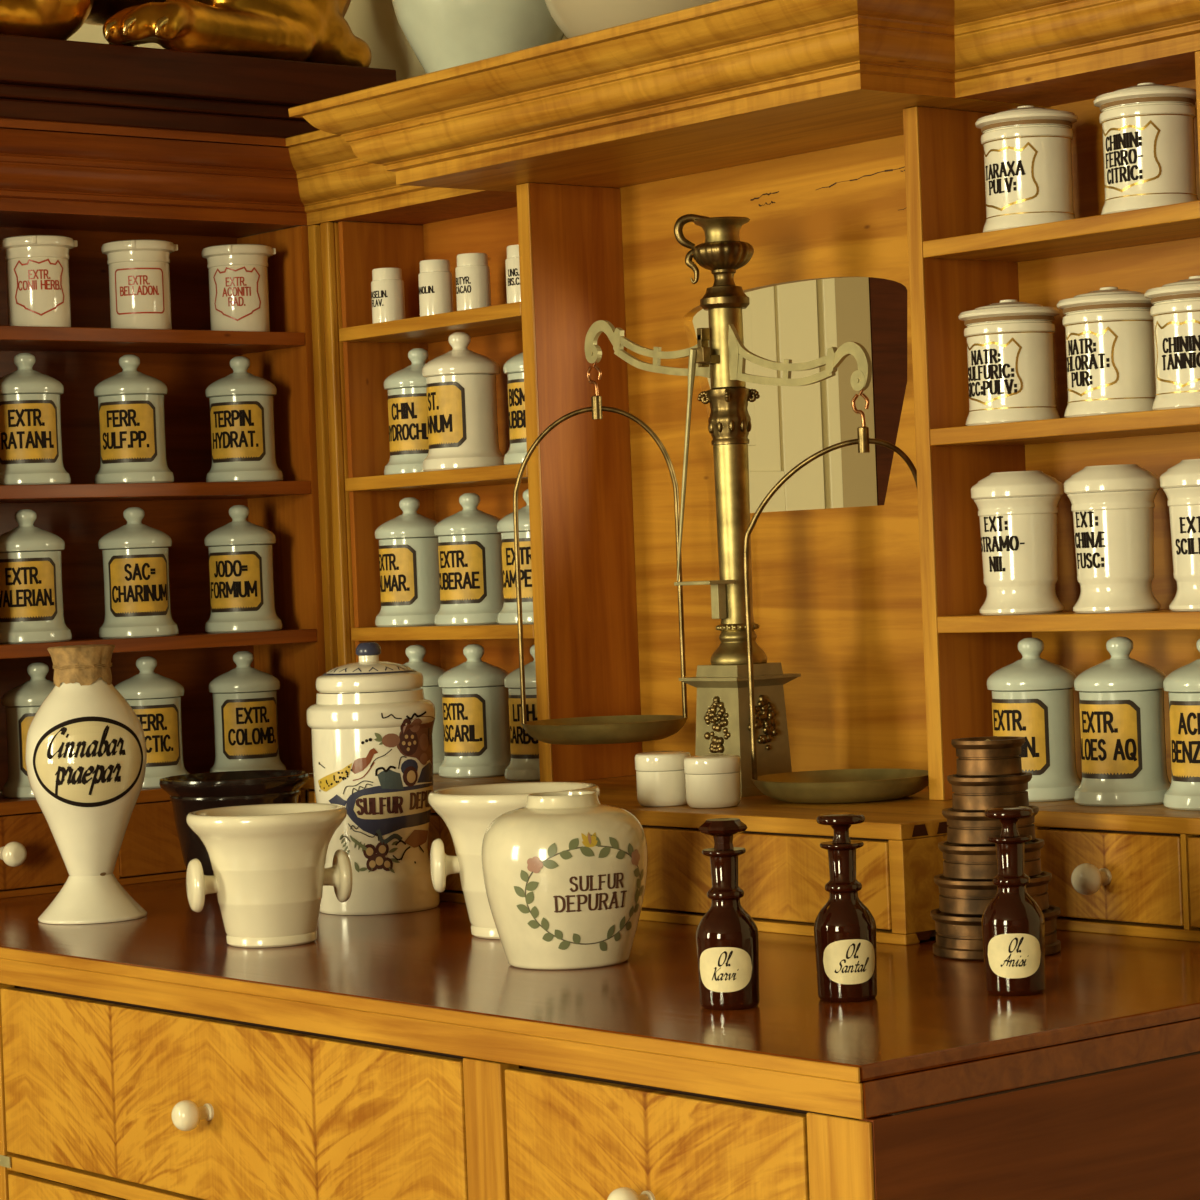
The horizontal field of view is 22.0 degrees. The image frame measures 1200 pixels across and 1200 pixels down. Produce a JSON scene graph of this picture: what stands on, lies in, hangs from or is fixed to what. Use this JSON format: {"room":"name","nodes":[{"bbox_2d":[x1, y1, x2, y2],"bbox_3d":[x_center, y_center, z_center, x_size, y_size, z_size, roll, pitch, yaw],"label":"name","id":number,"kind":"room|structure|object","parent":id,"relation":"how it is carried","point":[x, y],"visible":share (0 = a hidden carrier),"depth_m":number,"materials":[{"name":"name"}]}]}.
{"room":"pharmacy","nodes":[
{"label":"pharmacy","id":0,"kind":"room"},
{"bbox_2d":[67,0,928,785],"bbox_3d":[1.122,-0.161,4.407,0.040,3.070,8.800,-3,1,-40],"label":"wall","id":1,"kind":"structure","parent":0,"point":[375,22],"depth_m":6.20,"materials":[{"name":"beige paint"}]},
{"bbox_3d":[-0.607,1.482,2.933,9.500,0.050,8.800,-3,1,-40],"label":"floor","id":2,"kind":"structure","parent":0,"visible":0},
{"bbox_2d":[0,983,1199,1199],"bbox_3d":[-0.107,0.989,4.790,1.364,0.862,2.800,-3,1,-40],"label":"base cabinet","id":3,"kind":"object","parent":2,"relation":"on","point":[100,1099],"visible":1,"depth_m":3.88,"materials":[{"name":"brown wood"}]},
{"bbox_2d":[0,878,1199,1119],"bbox_3d":[-0.112,0.528,4.809,1.334,0.058,2.821,-3,1,-40],"label":"countertop","id":4,"kind":"structure","parent":3,"relation":"on","point":[932,1032],"depth_m":3.90,"materials":[{"name":"brown wood"}]},
{"bbox_2d":[25,644,146,923],"bbox_3d":[-0.846,0.300,5.096,0.198,0.450,0.198,-2,1,35],"label":"vase","id":5,"kind":"object","parent":4,"relation":"on","point":[86,752],"visible":1,"depth_m":5.04,"materials":[{"name":"beige ceramic"}]},
{"bbox_2d":[0,773,312,898],"bbox_3d":[-0.994,0.441,5.680,1.060,0.170,0.316,-3,1,-40],"label":"drawer","id":6,"kind":"object","parent":4,"relation":"on","point":[31,861],"visible":0.45,"depth_m":5.57,"materials":[{"name":"brown wood"}]},
{"bbox_2d":[1,662,54,797],"bbox_3d":[-1.022,0.235,5.640,0.149,0.243,0.149,-3,1,-34],"label":"jar","id":7,"kind":"object","parent":6,"relation":"on","point":[21,703],"visible":0.47,"depth_m":5.59,"materials":[{"name":"white ceramic"}]},
{"bbox_2d":[114,656,189,788],"bbox_3d":[-0.845,0.227,5.787,0.149,0.243,0.149,-2,1,-10],"label":"jar","id":8,"kind":"object","parent":6,"relation":"on","point":[155,699],"visible":0.7,"depth_m":5.74,"materials":[{"name":"white ceramic"}]},
{"bbox_2d":[0,118,325,791],"bbox_3d":[-0.916,-0.248,5.719,0.870,1.200,0.381,-3,1,-40],"label":"shelf unit","id":9,"kind":"object","parent":6,"relation":"on","point":[93,185],"visible":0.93,"depth_m":5.89,"materials":[{"name":"red wood"}]},
{"bbox_2d":[0,353,70,484],"bbox_3d":[-1.045,-0.329,5.634,0.149,0.243,0.149,-2,1,-9],"label":"jar","id":10,"kind":"object","parent":9,"relation":"on","point":[30,412],"visible":0.98,"depth_m":5.58,"materials":[{"name":"white ceramic"}]},
{"bbox_2d":[0,509,71,643],"bbox_3d":[-1.042,-0.044,5.629,0.149,0.243,0.149,-2,1,-1],"label":"jar","id":11,"kind":"object","parent":9,"relation":"on","point":[31,594],"visible":1,"depth_m":5.58,"materials":[{"name":"white ceramic"}]},
{"bbox_2d":[0,235,77,326],"bbox_3d":[-1.024,-0.577,5.644,0.142,0.166,0.139,-2,1,-13],"label":"jar","id":12,"kind":"object","parent":9,"relation":"on","point":[37,266],"visible":0.94,"depth_m":5.59,"materials":[{"name":"white ceramic"}]},
{"bbox_2d":[94,354,173,483],"bbox_3d":[-0.875,-0.338,5.775,0.149,0.243,0.149,-2,1,9],"label":"jar","id":13,"kind":"object","parent":9,"relation":"on","point":[130,401],"visible":0.97,"depth_m":5.72,"materials":[{"name":"white ceramic"}]},
{"bbox_2d":[98,507,178,638],"bbox_3d":[-0.867,-0.053,5.775,0.149,0.243,0.149,-2,1,-15],"label":"jar","id":14,"kind":"object","parent":9,"relation":"on","point":[135,555],"visible":1,"depth_m":5.72,"materials":[{"name":"white ceramic"}]},
{"bbox_2d":[101,239,177,329],"bbox_3d":[-0.859,-0.585,5.781,0.142,0.166,0.139,-2,1,-7],"label":"jar","id":15,"kind":"object","parent":9,"relation":"on","point":[139,271],"visible":0.94,"depth_m":5.73,"materials":[{"name":"white ceramic"}]},
{"bbox_2d":[0,34,395,137],"bbox_3d":[-1.117,-0.910,5.568,1.555,0.142,0.420,-3,1,-40],"label":"plinth","id":16,"kind":"object","parent":9,"relation":"on","point":[42,79],"visible":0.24,"depth_m":5.59,"materials":[{"name":"brown wood"}]},
{"bbox_2d":[0,0,371,66],"bbox_3d":[-1.017,-1.288,5.557,1.422,0.614,0.430,-3,1,-38],"label":"statue","id":17,"kind":"object","parent":16,"relation":"on","point":[316,31],"visible":0.91,"depth_m":5.64,"materials":[{"name":"gold metal"}]},
{"bbox_2d":[201,244,275,331],"bbox_3d":[-0.690,-0.593,5.921,0.142,0.166,0.139,-2,1,-1],"label":"jar","id":18,"kind":"object","parent":9,"relation":"on","point":[238,273],"visible":0.96,"depth_m":5.87,"materials":[{"name":"white ceramic"}]},
{"bbox_2d":[204,505,282,632],"bbox_3d":[-0.688,-0.061,5.924,0.149,0.243,0.149,-2,1,16],"label":"jar","id":19,"kind":"object","parent":9,"relation":"on","point":[240,551],"visible":1,"depth_m":5.87,"materials":[{"name":"white ceramic"}]},
{"bbox_2d":[205,356,283,481],"bbox_3d":[-0.687,-0.346,5.931,0.149,0.243,0.149,-2,1,14],"label":"jar","id":20,"kind":"object","parent":9,"relation":"on","point":[241,402],"visible":0.98,"depth_m":5.88,"materials":[{"name":"white ceramic"}]},
{"bbox_2d":[208,651,286,771],"bbox_3d":[-0.680,0.219,5.924,0.149,0.243,0.149,-2,1,-22],"label":"jar","id":21,"kind":"object","parent":6,"relation":"on","point":[244,696],"visible":0.97,"depth_m":5.87,"materials":[{"name":"white ceramic"}]},
{"bbox_2d":[159,770,309,875],"bbox_3d":[-0.647,0.413,5.505,0.267,0.201,0.267,-3,1,-40],"label":"mortar","id":22,"kind":"object","parent":4,"relation":"on","point":[188,793],"visible":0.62,"depth_m":5.42,"materials":[{"name":"black ceramic"}]},
{"bbox_2d":[186,803,351,947],"bbox_3d":[-0.498,0.415,4.650,0.247,0.200,0.240,-2,1,-16],"label":"mortar","id":23,"kind":"object","parent":4,"relation":"on","point":[268,861],"visible":1,"depth_m":4.58,"materials":[{"name":"white ceramic"}]},
{"bbox_2d":[306,642,439,914],"bbox_3d":[-0.372,0.287,5.075,0.211,0.438,0.211,-2,1,-4],"label":"jar","id":24,"kind":"object","parent":4,"relation":"on","point":[371,721],"visible":0.92,"depth_m":4.99,"materials":[{"name":"white ceramic"}]},
{"bbox_2d":[400,718,410,733],"bbox_3d":[-0.314,0.204,4.993,0.019,0.026,0.007,-3,1,-37],"label":"flower","id":25,"kind":"object","parent":24,"relation":"on","point":[405,723],"depth_m":4.99,"materials":[{"name":"red paint"}]},
{"bbox_2d":[399,729,417,755],"bbox_3d":[-0.310,0.230,5.001,0.040,0.044,0.002,-3,1,-41],"label":"flower","id":26,"kind":"object","parent":24,"relation":"on","point":[408,738],"depth_m":5.00,"materials":[{"name":"brown paint"}]},
{"bbox_2d":[403,766,417,786],"bbox_3d":[-0.307,0.286,5.002,0.031,0.033,0.002,-3,1,-42],"label":"flower","id":27,"kind":"object","parent":24,"relation":"on","point":[410,773],"depth_m":5.00,"materials":[{"name":"brown paint"}]},
{"bbox_2d":[428,728,431,744],"bbox_3d":[-0.278,0.221,5.056,0.001,0.034,0.025,-2,1,11],"label":"flower","id":28,"kind":"object","parent":24,"relation":"on","point":[429,729],"depth_m":5.05,"materials":[{"name":"red paint"}]},
{"bbox_2d":[300,774,481,802],"bbox_3d":[-0.352,0.414,5.816,0.348,0.170,0.409,-3,1,-40],"label":"block","id":29,"kind":"object","parent":4,"relation":"on","point":[307,791],"visible":0.02,"depth_m":5.87,"materials":[{"name":"brown wood"}]},
{"bbox_2d":[403,645,446,773],"bbox_3d":[-0.345,0.206,5.862,0.149,0.243,0.149,-3,1,-43],"label":"jar","id":30,"kind":"object","parent":29,"relation":"on","point":[431,673],"visible":0.35,"depth_m":5.82,"materials":[{"name":"white ceramic"}]},
{"bbox_2d":[438,644,510,777],"bbox_3d":[-0.230,0.203,5.722,0.149,0.243,0.149,-2,1,44],"label":"jar","id":31,"kind":"object","parent":29,"relation":"on","point":[475,699],"visible":0.97,"depth_m":5.67,"materials":[{"name":"white ceramic"}]},
{"bbox_2d":[428,782,599,938],"bbox_3d":[-0.125,0.392,4.636,0.259,0.218,0.258,-2,1,-6],"label":"mortar","id":32,"kind":"object","parent":4,"relation":"on","point":[467,812],"visible":0.5,"depth_m":4.58,"materials":[{"name":"white ceramic"}]},
{"bbox_2d":[481,791,647,969],"bbox_3d":[-0.048,0.384,4.275,0.230,0.234,0.230,-2,1,-12],"label":"pot","id":33,"kind":"object","parent":4,"relation":"on","point":[565,872],"visible":1,"depth_m":4.19,"materials":[{"name":"beige ceramic"}]},
{"bbox_2d":[314,775,1076,944],"bbox_3d":[0.169,0.401,5.041,0.537,0.170,1.446,-3,1,-40],"label":"drawer unit","id":34,"kind":"object","parent":4,"relation":"on","point":[783,870],"visible":0.26,"depth_m":4.53,"materials":[{"name":"brown wood"}]},
{"bbox_2d":[504,644,539,780],"bbox_3d":[-0.102,0.199,5.569,0.149,0.243,0.149,-2,1,34],"label":"jar","id":35,"kind":"object","parent":34,"relation":"on","point":[523,765],"visible":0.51,"depth_m":5.52,"materials":[{"name":"white ceramic"}]},
{"bbox_2d":[635,751,690,806],"bbox_3d":[0.099,0.279,4.825,0.088,0.083,0.088,-3,1,-40],"label":"pot","id":36,"kind":"object","parent":34,"relation":"on","point":[660,775],"visible":0.87,"depth_m":4.79,"materials":[{"name":"white ceramic"}]},
{"bbox_2d":[684,754,740,807],"bbox_3d":[0.174,0.278,4.753,0.087,0.079,0.087,-3,1,-40],"label":"pot","id":37,"kind":"object","parent":34,"relation":"on","point":[711,780],"visible":1,"depth_m":4.72,"materials":[{"name":"white ceramic"}]},
{"bbox_2d":[513,214,928,802],"bbox_3d":[0.177,-0.156,5.026,0.297,0.941,0.873,-3,1,-40],"label":"balance scale","id":38,"kind":"object","parent":34,"relation":"on","point":[741,710],"visible":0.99,"depth_m":4.98,"materials":[{"name":"gold metal"}]},
{"bbox_2d":[286,0,1199,799],"bbox_3d":[0.236,-0.287,4.940,0.572,1.200,2.811,-3,1,-40],"label":"shelf unit","id":39,"kind":"object","parent":34,"relation":"on","point":[846,135],"visible":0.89,"depth_m":5.13,"materials":[{"name":"brown wood"}]},
{"bbox_2d":[371,268,405,323],"bbox_3d":[-0.401,-0.573,5.840,0.063,0.106,0.064,-2,1,41],"label":"jar","id":40,"kind":"object","parent":39,"relation":"on","point":[387,284],"visible":0.88,"depth_m":5.81,"materials":[{"name":"white ceramic"}]},
{"bbox_2d":[383,348,428,474],"bbox_3d":[-0.343,-0.360,5.900,0.149,0.243,0.149,-2,1,31],"label":"jar","id":41,"kind":"object","parent":39,"relation":"on","point":[406,387],"visible":0.67,"depth_m":5.84,"materials":[{"name":"white ceramic"}]},
{"bbox_2d":[375,497,439,626],"bbox_3d":[-0.357,-0.074,5.860,0.149,0.243,0.149,-3,1,-38],"label":"jar","id":42,"kind":"object","parent":39,"relation":"on","point":[408,546],"visible":0.91,"depth_m":5.80,"materials":[{"name":"white ceramic"}]},
{"bbox_2d":[418,259,453,315],"bbox_3d":[-0.304,-0.576,5.724,0.064,0.106,0.063,-3,1,-45],"label":"jar","id":43,"kind":"object","parent":39,"relation":"on","point":[435,289],"visible":0.91,"depth_m":5.70,"materials":[{"name":"white ceramic"}]},
{"bbox_2d":[422,332,503,471],"bbox_3d":[-0.255,-0.368,5.721,0.157,0.257,0.157,-3,1,-34],"label":"jar","id":44,"kind":"object","parent":39,"relation":"on","point":[461,381],"visible":0.98,"depth_m":5.67,"materials":[{"name":"white ceramic"}]},
{"bbox_2d":[434,493,503,625],"bbox_3d":[-0.237,-0.077,5.715,0.149,0.243,0.149,-2,1,37],"label":"jar","id":45,"kind":"object","parent":39,"relation":"on","point":[469,540],"visible":0.9,"depth_m":5.66,"materials":[{"name":"white ceramic"}]},
{"bbox_2d":[455,253,490,310],"bbox_3d":[-0.232,-0.578,5.636,0.063,0.106,0.064,-2,1,40],"label":"jar","id":46,"kind":"object","parent":39,"relation":"on","point":[472,271],"visible":0.94,"depth_m":5.61,"materials":[{"name":"white ceramic"}]},
{"bbox_2d":[392,0,563,73],"bbox_3d":[-0.208,-1.101,5.515,0.342,0.452,0.342,-2,1,35],"label":"vase","id":47,"kind":"object","parent":39,"relation":"on","point":[442,34],"visible":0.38,"depth_m":5.40,"materials":[{"name":"grey ceramic"}]},
{"bbox_2d":[505,245,520,302],"bbox_3d":[-0.137,-0.581,5.522,0.063,0.106,0.064,-2,1,34],"label":"jar","id":48,"kind":"object","parent":39,"relation":"on","point":[512,267],"visible":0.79,"depth_m":5.50,"materials":[{"name":"white ceramic"}]},
{"bbox_2d":[503,352,526,464],"bbox_3d":[-0.104,-0.366,5.573,0.149,0.243,0.149,-3,1,-45],"label":"jar","id":49,"kind":"object","parent":39,"relation":"on","point":[513,367],"visible":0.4,"depth_m":5.53,"materials":[{"name":"white ceramic"}]},
{"bbox_2d":[497,489,533,623],"bbox_3d":[-0.115,-0.080,5.569,0.149,0.243,0.149,-2,1,27],"label":"jar","id":50,"kind":"object","parent":39,"relation":"on","point":[505,526],"visible":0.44,"depth_m":5.52,"materials":[{"name":"white ceramic"}]},
{"bbox_2d":[545,0,718,37],"bbox_3d":[0.111,-0.991,5.185,0.440,0.212,0.440,-3,1,-40],"label":"bowl","id":51,"kind":"object","parent":39,"relation":"on","point":[574,18],"visible":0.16,"depth_m":5.05,"materials":[{"name":"beige ceramic"}]},
{"bbox_2d":[958,299,1059,425],"bbox_3d":[0.621,-0.359,4.667,0.153,0.189,0.153,-3,1,-44],"label":"lidded jar","id":52,"kind":"object","parent":39,"relation":"on","point":[1010,342],"visible":0.97,"depth_m":4.61,"materials":[{"name":"white ceramic"}]},
{"bbox_2d":[971,471,1063,614],"bbox_3d":[0.633,-0.087,4.667,0.140,0.214,0.140,-3,1,-44],"label":"lidded jar","id":53,"kind":"object","parent":39,"relation":"on","point":[1018,511],"visible":1,"depth_m":4.62,"materials":[{"name":"white ceramic"}]},
{"bbox_2d":[975,105,1077,231],"bbox_3d":[0.641,-0.645,4.626,0.153,0.189,0.153,-3,1,-42],"label":"lidded jar","id":54,"kind":"object","parent":39,"relation":"on","point":[1028,175],"visible":0.91,"depth_m":4.57,"materials":[{"name":"white ceramic"}]},
{"bbox_2d":[1057,287,1155,417],"bbox_3d":[0.747,-0.363,4.515,0.153,0.189,0.153,-3,1,-36],"label":"lidded jar","id":55,"kind":"object","parent":39,"relation":"on","point":[1109,331],"visible":0.9,"depth_m":4.46,"materials":[{"name":"white ceramic"}]},
{"bbox_2d":[1064,464,1160,612],"bbox_3d":[0.753,-0.090,4.523,0.140,0.214,0.140,-3,1,-37],"label":"lidded jar","id":56,"kind":"object","parent":39,"relation":"on","point":[1113,506],"visible":1,"depth_m":4.47,"materials":[{"name":"white ceramic"}]},
{"bbox_2d":[1093,82,1197,214],"bbox_3d":[0.790,-0.649,4.447,0.153,0.189,0.153,-3,1,-42],"label":"lidded jar","id":57,"kind":"object","parent":39,"relation":"on","point":[1148,140],"visible":0.91,"depth_m":4.39,"materials":[{"name":"white ceramic"}]},
{"bbox_2d":[1144,275,1199,409],"bbox_3d":[0.853,-0.366,4.387,0.153,0.189,0.153,-2,1,35],"label":"lidded jar","id":58,"kind":"object","parent":39,"relation":"on","point":[1175,312],"visible":0.98,"depth_m":4.34,"materials":[{"name":"white ceramic"}]},
{"bbox_2d":[1160,459,1199,610],"bbox_3d":[0.868,-0.094,4.384,0.140,0.214,0.140,-2,1,37],"label":"lidded jar","id":59,"kind":"object","parent":39,"relation":"on","point":[1180,483],"visible":1,"depth_m":4.35,"materials":[{"name":"white ceramic"}]},
{"bbox_2d":[987,637,1080,801],"bbox_3d":[0.655,0.178,4.667,0.149,0.243,0.149,-3,1,-40],"label":"jar","id":60,"kind":"object","parent":34,"relation":"on","point":[1033,696],"visible":0.77,"depth_m":4.61,"materials":[{"name":"grey ceramic"}]},
{"bbox_2d":[696,818,759,1009],"bbox_3d":[0.155,0.383,3.786,0.077,0.230,0.078,-2,1,11],"label":"bottle","id":61,"kind":"object","parent":4,"relation":"on","point":[727,936],"visible":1,"depth_m":3.76,"materials":[{"name":"brown glass"}]},
{"bbox_2d":[814,812,876,1001],"bbox_3d":[0.301,0.377,3.813,0.077,0.229,0.078,-2,1,-6],"label":"bottle","id":62,"kind":"object","parent":4,"relation":"on","point":[844,927],"visible":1,"depth_m":3.79,"materials":[{"name":"brown glass"}]},
{"bbox_2d":[930,905,1060,959],"bbox_3d":[0.538,0.450,4.197,0.176,0.057,0.176,-3,1,-40],"label":"weight","id":63,"kind":"object","parent":4,"relation":"on","point":[960,937],"visible":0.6,"depth_m":4.14,"materials":[{"name":"brown metal"}]},
{"bbox_2d":[934,871,1051,915],"bbox_3d":[0.535,0.398,4.200,0.160,0.046,0.160,-2,1,10],"label":"weight","id":64,"kind":"object","parent":63,"relation":"on","point":[956,896],"visible":0.63,"depth_m":4.15,"materials":[{"name":"brown metal"}]},
{"bbox_2d":[938,838,1044,879],"bbox_3d":[0.532,0.351,4.196,0.144,0.045,0.144,-3,1,-30],"label":"weight","id":65,"kind":"object","parent":64,"relation":"on","point":[961,862],"visible":0.73,"depth_m":4.15,"materials":[{"name":"brown metal"}]},
{"bbox_2d":[942,805,1038,844],"bbox_3d":[0.531,0.306,4.200,0.131,0.044,0.131,-2,1,20],"label":"weight","id":66,"kind":"object","parent":65,"relation":"on","point":[964,827],"visible":0.63,"depth_m":4.16,"materials":[{"name":"brown metal"}]},
{"bbox_2d":[947,772,1031,810],"bbox_3d":[0.530,0.260,4.196,0.115,0.045,0.115,-2,1,-20],"label":"weight","id":67,"kind":"object","parent":66,"relation":"on","point":[971,793],"visible":0.88,"depth_m":4.15,"materials":[{"name":"brown metal"}]},
{"bbox_2d":[951,736,1024,776],"bbox_3d":[0.528,0.213,4.197,0.100,0.048,0.100,-2,1,30],"label":"weight","id":68,"kind":"object","parent":67,"relation":"on","point":[995,755],"visible":1,"depth_m":4.16,"materials":[{"name":"brown metal"}]},
{"bbox_2d":[981,806,1044,995],"bbox_3d":[0.508,0.369,3.808,0.077,0.229,0.078,-2,1,7],"label":"bottle","id":69,"kind":"object","parent":4,"relation":"on","point":[1013,923],"visible":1,"depth_m":3.78,"materials":[{"name":"brown glass"}]},
{"bbox_2d":[1032,804,1199,941],"bbox_3d":[0.921,0.378,4.282,0.348,0.170,0.683,-3,1,-40],"label":"drawer unit","id":70,"kind":"object","parent":4,"relation":"on","point":[1116,870],"visible":0.88,"depth_m":4.32,"materials":[{"name":"brown wood"}]},
{"bbox_2d":[1074,636,1170,805],"bbox_3d":[0.765,0.175,4.524,0.149,0.243,0.149,-3,1,-42],"label":"jar","id":71,"kind":"object","parent":70,"relation":"on","point":[1121,702],"visible":0.94,"depth_m":4.47,"materials":[{"name":"grey ceramic"}]},
{"bbox_2d":[1163,639,1199,809],"bbox_3d":[0.873,0.172,4.394,0.149,0.243,0.149,-2,1,35],"label":"jar","id":72,"kind":"object","parent":70,"relation":"on","point":[1182,685],"visible":1,"depth_m":4.36,"materials":[{"name":"grey ceramic"}]},
{"bbox_3d":[1.463,-0.188,5.827,2.300,3.070,3.950,-3,1,-40],"label":"wall","id":73,"kind":"structure","parent":0,"visible":0},
{"bbox_2d":[692,277,876,512],"bbox_3d":[0.308,0.119,7.234,1.000,2.520,0.060,-3,1,-40],"label":"door","id":74,"kind":"structure","parent":73,"relation":"in","point":[798,322],"depth_m":7.39,"materials":[{"name":"beige wood"}]},
{"bbox_2d":[869,277,906,505],"bbox_3d":[0.887,0.087,7.735,0.528,2.510,0.030,-3,1,-40],"label":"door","id":75,"kind":"structure","parent":73,"relation":"in","point":[887,298],"depth_m":7.58,"materials":[{"name":"brown wood"}]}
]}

